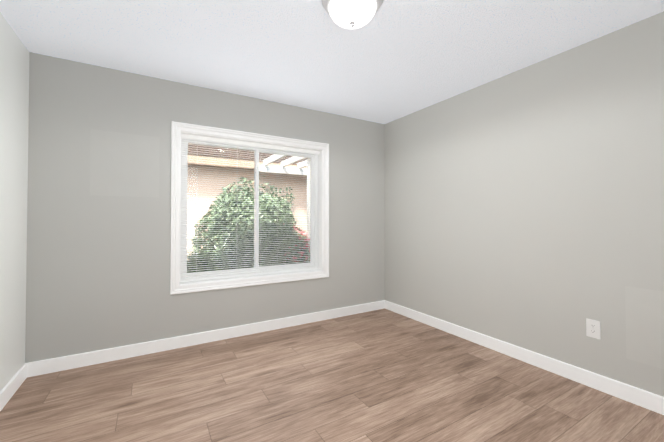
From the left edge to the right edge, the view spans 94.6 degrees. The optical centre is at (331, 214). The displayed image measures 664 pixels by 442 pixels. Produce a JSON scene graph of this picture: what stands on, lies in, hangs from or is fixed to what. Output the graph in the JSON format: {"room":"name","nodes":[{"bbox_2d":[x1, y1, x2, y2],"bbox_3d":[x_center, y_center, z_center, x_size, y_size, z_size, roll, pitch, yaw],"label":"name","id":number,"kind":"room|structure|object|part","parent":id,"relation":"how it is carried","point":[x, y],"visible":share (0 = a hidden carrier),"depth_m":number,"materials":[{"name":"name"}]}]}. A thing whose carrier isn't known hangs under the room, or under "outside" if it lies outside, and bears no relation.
{"room":"empty bedroom","nodes":[
{"label":"empty bedroom","id":0,"kind":"room"},
{"bbox_2d":[0,12,29,390],"bbox_3d":[-1.446,-0.029,0.732,0.150,2.440,3.950,0,-1,-31],"label":"wall","id":1,"kind":"structure","parent":0,"point":[14,87],"depth_m":2.06,"materials":[{"name":"paint"}]},
{"bbox_2d":[0,364,26,410],"bbox_3d":[-1.359,1.138,0.729,0.014,0.105,3.586,0,-1,-31],"label":"baseboard","id":2,"kind":"structure","parent":1,"relation":"attached to","point":[11,387],"depth_m":2.04,"materials":[{"name":"white wood"}]},
{"bbox_2d":[25,52,384,362],"bbox_3d":[-0.844,0.007,3.267,3.470,2.440,0.200,0,-1,-31],"label":"wall","id":3,"kind":"structure","parent":0,"point":[98,216],"depth_m":2.65,"materials":[{"name":"paint"}]},
{"bbox_2d":[25,300,384,376],"bbox_3d":[-0.790,1.173,3.158,3.470,0.105,0.014,0,-1,-31],"label":"baseboard","id":4,"kind":"structure","parent":3,"relation":"attached to","point":[47,366],"depth_m":2.80,"materials":[{"name":"white wood"}]},
{"bbox_2d":[170,121,328,294],"bbox_3d":[-0.749,-0.054,3.194,1.652,1.572,0.024,0,-1,-31],"label":"window trim","id":5,"kind":"structure","parent":3,"relation":"in","point":[177,128],"depth_m":2.99,"materials":[{"name":"white wood"}]},
{"bbox_2d":[180,133,319,281],"bbox_3d":[-0.817,-0.053,3.309,1.490,1.410,0.136,0,-1,-31],"label":"window","id":6,"kind":"structure","parent":3,"relation":"in","point":[248,248],"depth_m":3.25,"materials":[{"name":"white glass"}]},
{"bbox_2d":[196,140,197,258],"bbox_3d":[-1.304,-0.055,2.961,0.005,1.361,0.027,0,-1,-31],"label":"blind cord","id":7,"kind":"object","parent":6,"relation":"hanging from","point":[197,140],"depth_m":2.96,"materials":[{"name":"white fabric"}]},
{"bbox_2d":[236,144,237,258],"bbox_3d":[-0.977,-0.052,3.154,0.005,1.361,0.027,0,-1,-31],"label":"blind cord","id":8,"kind":"object","parent":6,"relation":"hanging from","point":[237,188],"depth_m":3.16,"materials":[{"name":"white fabric"}]},
{"bbox_3d":[-0.832,-0.052,3.335,1.490,1.410,0.077,0,-1,-31],"label":"vinyl window frame","id":9,"kind":"part","parent":6,"relation":"part of","materials":[{"name":"white plastic"}]},
{"bbox_3d":[-0.789,-0.059,3.263,1.482,1.397,0.029,0,-1,-31],"label":"window blind rails","id":10,"kind":"part","parent":6,"relation":"part of","materials":[{"name":"white plastic"}]},
{"bbox_2d":[314,154,317,220],"bbox_3d":[-0.192,-0.324,3.601,0.050,0.801,0.016,0,-1,-31],"label":"blind wand","id":11,"kind":"object","parent":6,"relation":"hanging from","point":[314,181],"visible":1,"depth_m":3.59,"materials":[{"name":"white plastic"}]},
{"bbox_2d":[180,131,322,284],"bbox_3d":[-0.784,-0.054,3.254,1.518,1.438,0.115,0,-1,-31],"label":"liner","id":12,"kind":"object","parent":3,"relation":"in","point":[320,211],"visible":0.65,"depth_m":3.51,"materials":[{"name":"white wood"}]},
{"bbox_2d":[0,308,663,441],"bbox_3d":[0.124,1.253,1.614,3.870,0.100,4.000,0,-1,-31],"label":"floor","id":13,"kind":"structure","parent":0,"point":[383,375],"depth_m":2.03,"materials":[{"name":"brown wood"}]},
{"bbox_2d":[0,0,663,123],"bbox_3d":[0.124,-1.296,1.651,3.870,0.120,4.000,0,-1,-31],"label":"ceiling","id":14,"kind":"structure","parent":0,"point":[390,61],"depth_m":2.18,"materials":[{"name":"white paint"}]},
{"bbox_2d":[321,0,383,28],"bbox_3d":[0.117,-1.153,1.749,0.357,0.164,0.357,0,-1,-31],"label":"ceiling light","id":15,"kind":"object","parent":14,"relation":"attached to","point":[351,14],"visible":1,"depth_m":1.70,"materials":[{"name":"white glass"}]},
{"bbox_2d":[384,11,663,396],"bbox_3d":[1.668,-0.003,2.576,0.150,2.440,3.950,0,-1,-31],"label":"wall","id":16,"kind":"structure","parent":0,"point":[524,207],"depth_m":2.39,"materials":[{"name":"paint"}]},
{"bbox_2d":[385,300,663,414],"bbox_3d":[1.614,1.163,2.490,0.014,0.105,3.586,0,-1,-31],"label":"baseboard","id":17,"kind":"structure","parent":16,"relation":"attached to","point":[635,395],"depth_m":2.37,"materials":[{"name":"white wood"}]},
{"bbox_2d":[586,318,600,339],"bbox_3d":[1.827,0.801,2.142,0.007,0.125,0.080,0,-1,-31],"label":"electrical outlet","id":18,"kind":"object","parent":16,"relation":"attached to","point":[593,328],"visible":1,"depth_m":2.14,"materials":[{"name":"white plastic"}]},
{"label":"outside","id":19,"kind":"structure","parent":0,"visible":0},
{"bbox_3d":[-3.374,1.673,9.998,22.000,0.200,14.000,0,-1,-31],"label":"ground","id":20,"kind":"structure","parent":19,"visible":0},
{"bbox_2d":[187,176,305,269],"bbox_3d":[-1.498,0.484,5.411,2.046,2.368,2.139,0,-1,-31],"label":"bush","id":21,"kind":"object","parent":20,"relation":"on","point":[229,220],"depth_m":4.89,"materials":[{"name":"green plant"}]},
{"bbox_2d":[187,165,306,261],"bbox_3d":[-2.075,0.057,7.826,22.000,2.970,0.300,0,-1,-31],"label":"neighbour stucco","id":22,"kind":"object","parent":20,"relation":"on","point":[216,175],"depth_m":7.36,"materials":[{"name":"beige paint"}]},
{"bbox_2d":[188,143,306,163],"bbox_3d":[-3.165,-2.472,9.704,22.000,2.440,5.481,0,-1,-31],"label":"roof","id":23,"kind":"structure","parent":22,"relation":"on","point":[230,155],"depth_m":7.44,"materials":[{"name":"brown wood"}]},
{"bbox_2d":[188,154,306,169],"bbox_3d":[-1.889,-1.193,7.530,22.000,0.200,0.430,0,-1,-31],"label":"fascia","id":24,"kind":"object","parent":22,"relation":"attached to","point":[230,162],"depth_m":7.02,"materials":[{"name":"beige wood"}]},
{"bbox_2d":[259,154,309,244],"bbox_3d":[0.533,0.108,7.249,3.900,2.850,2.650,0,-1,-31],"label":"pergola","id":25,"kind":"object","parent":20,"relation":"on","point":[287,170],"depth_m":7.23,"materials":[{"name":"white wood"}]},
{"bbox_2d":[281,227,309,263],"bbox_3d":[-0.788,0.887,5.487,1.234,1.480,1.087,0,-1,-31],"label":"flowering bush","id":26,"kind":"object","parent":20,"relation":"on","point":[303,252],"depth_m":5.27,"materials":[{"name":"green plant"}]},
{"label":"soil","id":27,"kind":"object","parent":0,"visible":0},
{"bbox_2d":[187,248,220,272],"bbox_3d":[-1.820,0.819,4.246,0.600,0.685,0.615,0,-1,-31],"label":"pot plant","id":28,"kind":"object","parent":27,"relation":"in","point":[194,261],"depth_m":4.14,"materials":[{"name":"green plant"}]}
]}

